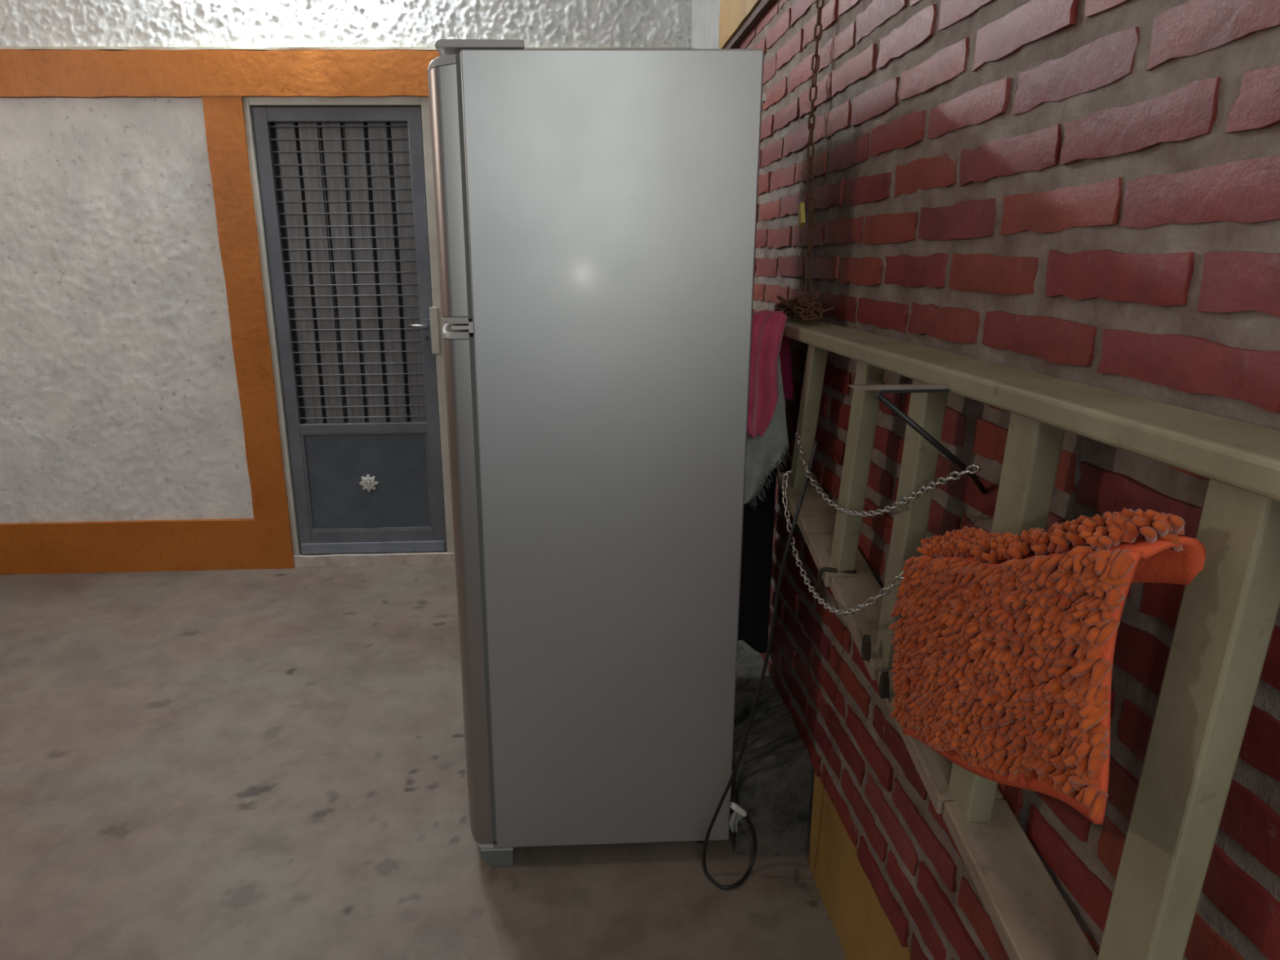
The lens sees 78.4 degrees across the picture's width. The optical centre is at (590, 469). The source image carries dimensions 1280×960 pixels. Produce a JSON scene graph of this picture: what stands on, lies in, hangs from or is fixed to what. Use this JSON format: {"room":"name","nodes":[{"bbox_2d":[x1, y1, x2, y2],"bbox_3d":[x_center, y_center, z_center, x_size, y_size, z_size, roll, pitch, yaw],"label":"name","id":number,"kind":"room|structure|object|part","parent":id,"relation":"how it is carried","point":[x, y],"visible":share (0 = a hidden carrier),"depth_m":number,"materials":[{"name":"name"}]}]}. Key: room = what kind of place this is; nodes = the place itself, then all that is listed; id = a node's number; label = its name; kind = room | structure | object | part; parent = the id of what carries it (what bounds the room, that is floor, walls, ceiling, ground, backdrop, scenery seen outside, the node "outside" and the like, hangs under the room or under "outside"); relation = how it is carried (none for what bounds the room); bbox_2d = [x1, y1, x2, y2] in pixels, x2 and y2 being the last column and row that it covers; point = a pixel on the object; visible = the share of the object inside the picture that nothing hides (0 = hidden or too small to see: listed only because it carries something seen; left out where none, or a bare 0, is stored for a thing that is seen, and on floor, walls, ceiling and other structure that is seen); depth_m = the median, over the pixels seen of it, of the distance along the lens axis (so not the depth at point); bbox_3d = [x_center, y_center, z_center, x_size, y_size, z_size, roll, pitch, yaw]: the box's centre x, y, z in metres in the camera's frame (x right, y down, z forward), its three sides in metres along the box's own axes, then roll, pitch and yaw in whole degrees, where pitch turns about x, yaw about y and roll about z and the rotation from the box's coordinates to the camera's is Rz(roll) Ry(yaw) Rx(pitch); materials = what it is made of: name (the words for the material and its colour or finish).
{"room":"garage","nodes":[
{"label":"garage","id":0,"kind":"room"},
{"bbox_2d":[0,0,692,523],"bbox_3d":[-1.342,-1.004,3.522,4.200,3.000,0.218,-1,15,-2],"label":"wall","id":1,"kind":"structure","parent":0,"point":[120,401],"depth_m":3.39,"materials":[{"name":"paint"}]},
{"bbox_2d":[0,518,294,574],"bbox_3d":[-2.329,0.368,3.745,1.794,0.255,0.060,-1,15,-2],"label":"baseboard","id":2,"kind":"structure","parent":1,"relation":"attached to","point":[229,544],"depth_m":3.73,"materials":[{"name":"orange paint"}]},
{"bbox_2d":[0,48,439,97],"bbox_3d":[-1.403,-1.635,3.246,3.680,0.180,0.061,-1,15,-2],"label":"trim","id":3,"kind":"structure","parent":1,"relation":"attached to","point":[142,73],"depth_m":3.21,"materials":[{"name":"orange paint"}]},
{"bbox_2d":[201,96,289,519],"bbox_3d":[-1.522,-0.658,3.505,0.165,1.853,0.057,-1,15,-2],"label":"trim","id":4,"kind":"structure","parent":1,"relation":"attached to","point":[224,116],"depth_m":3.46,"materials":[{"name":"orange paint"}]},
{"bbox_2d":[0,46,692,50],"bbox_3d":[-1.404,-1.726,3.223,3.680,0.013,0.058,-1,15,-2],"label":"trim","id":5,"kind":"structure","parent":1,"relation":"attached to","point":[102,48],"depth_m":3.20,"materials":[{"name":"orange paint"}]},
{"bbox_2d":[242,96,455,568],"bbox_3d":[-1.046,-0.559,3.596,0.816,2.099,0.169,-1,15,-2],"label":"door","id":6,"kind":"structure","parent":1,"relation":"in","point":[343,188],"depth_m":3.55,"materials":[{"name":"paint"}]},
{"bbox_3d":[-1.436,-0.563,3.584,0.036,2.078,0.120,-1,15,-2],"label":"frame","id":7,"kind":"part","parent":6,"relation":"part of","materials":[{"name":"paint"}]},
{"bbox_3d":[-1.070,-1.557,3.333,0.713,0.034,0.120,-1,15,-2],"label":"frame","id":8,"kind":"part","parent":6,"relation":"part of","materials":[{"name":"paint"}]},
{"bbox_3d":[-1.069,-1.503,3.322,0.587,0.057,0.039,-1,15,-2],"label":"rail","id":9,"kind":"part","parent":6,"relation":"part of","materials":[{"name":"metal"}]},
{"bbox_3d":[-1.058,-0.195,3.672,0.587,0.045,0.039,-1,15,-2],"label":"rail","id":10,"kind":"part","parent":6,"relation":"part of","materials":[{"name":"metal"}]},
{"bbox_3d":[-1.056,0.058,3.737,0.587,0.488,0.014,-1,15,-2],"label":"panel","id":11,"kind":"part","parent":6,"relation":"part of","materials":[{"name":"paint"}]},
{"bbox_3d":[-1.054,0.321,3.810,0.587,0.063,0.039,-1,15,-2],"label":"rail","id":12,"kind":"part","parent":6,"relation":"part of","materials":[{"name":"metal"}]},
{"bbox_3d":[-1.053,0.376,3.818,0.687,0.052,0.042,-1,15,-2],"label":"kick plate","id":13,"kind":"part","parent":6,"relation":"part of","materials":[{"name":"paint"}]},
{"bbox_3d":[-0.776,-0.643,3.520,0.084,0.021,0.046,-1,15,-2],"label":"handle","id":14,"kind":"part","parent":6,"relation":"part of","materials":[{"name":"silver metal"}]},
{"bbox_3d":[-0.742,-0.621,3.548,0.042,0.115,0.005,-1,15,-2],"label":"lock plate","id":15,"kind":"part","parent":6,"relation":"part of","materials":[{"name":"metal"}]},
{"bbox_3d":[-0.674,-0.577,3.610,0.064,2.078,0.120,-1,15,-2],"label":"frame","id":16,"kind":"part","parent":6,"relation":"part of","materials":[{"name":"paint"}]},
{"bbox_2d":[0,564,846,959],"bbox_3d":[-0.396,2.010,-1.965,13.000,0.001,13.200,-1,15,-2],"label":"floor","id":17,"kind":"structure","parent":0,"point":[250,764],"depth_m":2.12,"materials":[{"name":"concrete"}]},
{"bbox_2d":[427,39,766,866],"bbox_3d":[0.000,0.015,1.949,0.669,1.822,0.564,-1,15,-2],"label":"refrigerator","id":18,"kind":"object","parent":17,"relation":"on","point":[596,210],"visible":1,"depth_m":1.63,"materials":[{"name":"silver metal"}]},
{"bbox_3d":[-0.298,-0.599,1.775,0.083,0.460,0.556,-1,15,-2],"label":"freezer door","id":19,"kind":"part","parent":18,"relation":"part of","materials":[{"name":"silver metal"}]},
{"bbox_3d":[-0.291,0.251,2.003,0.083,1.208,0.556,-1,15,-2],"label":"door","id":20,"kind":"part","parent":18,"relation":"part of","materials":[{"name":"silver metal"}]},
{"bbox_3d":[0.064,0.856,2.187,0.510,0.038,0.485,-1,15,-2],"label":"frame","id":21,"kind":"part","parent":18,"relation":"part of","materials":[{"name":"grey metal"}]},
{"bbox_2d":[690,0,1279,959],"bbox_3d":[0.624,-0.415,1.260,0.215,3.000,5.000,-1,15,-2],"label":"wall","id":22,"kind":"structure","parent":0,"point":[1086,192],"depth_m":0.98,"materials":[{"name":"brick"}]},
{"bbox_2d":[718,0,761,48],"bbox_3d":[0.542,-0.962,0.647,0.062,0.165,4.105,-1,15,-2],"label":"trim","id":23,"kind":"structure","parent":22,"relation":"attached to","point":[733,13],"depth_m":2.44,"materials":[{"name":"yellow paint"}]},
{"bbox_2d":[724,0,777,48],"bbox_3d":[0.547,-0.872,0.672,0.053,0.023,4.105,-1,15,-2],"label":"trim","id":24,"kind":"structure","parent":22,"relation":"attached to","point":[764,6],"depth_m":2.26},
{"bbox_2d":[728,640,814,854],"bbox_3d":[0.417,0.565,2.851,0.210,0.288,1.960,-1,15,-2],"label":"sheet","id":25,"kind":"object","parent":22,"relation":"attached to","point":[773,781],"depth_m":1.93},
{"bbox_2d":[773,0,835,322],"bbox_3d":[0.472,-0.704,1.656,0.100,0.764,0.288,-1,15,-2],"label":"chain","id":26,"kind":"object","parent":22,"relation":"hanging from","point":[805,308],"visible":0.97,"depth_m":1.71,"materials":[{"name":"metal"}]},
{"bbox_2d":[797,188,805,226],"bbox_3d":[0.473,-0.586,1.752,0.010,0.083,0.047,-1,15,-2],"label":"padlock","id":27,"kind":"object","parent":26,"relation":"hanging from","point":[801,208],"visible":1,"depth_m":1.74,"materials":[{"name":"gold metal"}]},
{"bbox_2d":[808,772,910,959],"bbox_3d":[0.598,1.194,0.537,0.033,0.267,2.775,-1,15,-2],"label":"baseboard","id":28,"kind":"structure","parent":22,"relation":"attached to","point":[864,930],"depth_m":1.65,"materials":[{"name":"yellow paint"}]},
{"bbox_2d":[752,312,1279,959],"bbox_3d":[0.433,0.198,1.251,0.225,0.768,1.840,-1,15,-2],"label":"railing","id":29,"kind":"object","parent":22,"relation":"attached to","point":[1228,613],"depth_m":0.79,"materials":[{"name":"beige paint"}]},
{"bbox_2d":[737,466,776,653],"bbox_3d":[0.425,0.082,2.135,0.157,0.910,0.042,-1,15,-2],"label":"garment","id":30,"kind":"object","parent":29,"relation":"hanging from","point":[758,522],"visible":0.27,"depth_m":2.19,"materials":[{"name":"black fabric"}]},
{"bbox_2d":[702,440,818,889],"bbox_3d":[0.362,0.460,1.726,0.169,1.075,0.128,13,20,41],"label":"power cord","id":31,"kind":"object","parent":29,"relation":"hanging from","point":[739,812],"visible":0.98,"depth_m":1.75,"materials":[{"name":"black rubber"}]},
{"bbox_2d":[743,355,791,508],"bbox_3d":[0.404,-0.120,1.782,0.119,0.434,0.027,-1,15,-2],"label":"towel","id":32,"kind":"object","parent":29,"relation":"hanging from","point":[764,453],"visible":0.48,"depth_m":1.80,"materials":[{"name":"grey fabric"}]},
{"bbox_2d":[746,309,793,438],"bbox_3d":[0.415,-0.218,1.754,0.070,0.278,0.174,14,21,43],"label":"cloth","id":33,"kind":"object","parent":29,"relation":"hanging from","point":[768,341],"visible":0.87,"depth_m":1.72,"materials":[{"name":"pink fabric"}]},
{"bbox_3d":[0.464,-0.108,1.668,0.032,0.332,0.115,-1,15,-2],"label":"post","id":34,"kind":"part","parent":29,"relation":"part of","materials":[{"name":"beige paint"}]},
{"bbox_2d":[782,469,904,615],"bbox_3d":[0.430,0.147,1.402,0.063,0.178,0.554,-1,15,-2],"label":"chain","id":35,"kind":"object","parent":29,"relation":"hanging from","point":[821,601],"visible":0.92,"depth_m":1.38,"materials":[{"name":"grey metal"}]},
{"bbox_3d":[0.475,0.002,1.401,0.032,0.408,0.107,-1,15,-2],"label":"post","id":36,"kind":"part","parent":29,"relation":"part of","materials":[{"name":"beige paint"}]},
{"bbox_2d":[795,431,981,517],"bbox_3d":[0.448,-0.002,1.313,0.020,0.200,0.722,-1,15,-2],"label":"chain","id":37,"kind":"object","parent":29,"relation":"hanging from","point":[942,481],"visible":1,"depth_m":1.19,"materials":[{"name":"grey metal"}]},
{"bbox_3d":[0.391,-0.104,0.995,0.130,0.006,0.008,-1,15,-2],"label":"arm","id":38,"kind":"part","parent":29,"relation":"part of","materials":[{"name":"metal"}]},
{"bbox_3d":[0.484,0.090,1.188,0.032,0.468,0.090,-1,15,-2],"label":"post","id":39,"kind":"part","parent":29,"relation":"part of","materials":[{"name":"beige paint"}]},
{"bbox_3d":[0.437,-0.033,1.024,0.223,0.159,0.030,-4,15,-12],"label":"metal bracket","id":40,"kind":"part","parent":29,"relation":"part of","materials":[{"name":"grey metal"}]},
{"bbox_3d":[0.495,0.191,0.943,0.032,0.535,0.085,-1,15,-2],"label":"post","id":41,"kind":"part","parent":29,"relation":"part of","materials":[{"name":"beige paint"}]},
{"bbox_3d":[0.488,-0.158,1.158,0.091,0.034,1.840,-1,15,-2],"label":"rail","id":42,"kind":"part","parent":29,"relation":"part of","materials":[{"name":"beige paint"}]},
{"bbox_2d":[888,507,1205,824],"bbox_3d":[0.438,0.193,0.832,0.111,0.420,0.414,-1,15,-2],"label":"mat","id":43,"kind":"object","parent":29,"relation":"hanging from","point":[1002,657],"visible":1,"depth_m":0.74,"materials":[{"name":"orange fabric"}]},
{"bbox_3d":[0.506,0.299,0.678,0.032,0.608,0.075,-1,15,-2],"label":"post","id":44,"kind":"part","parent":29,"relation":"part of","materials":[{"name":"beige paint"}]}
]}

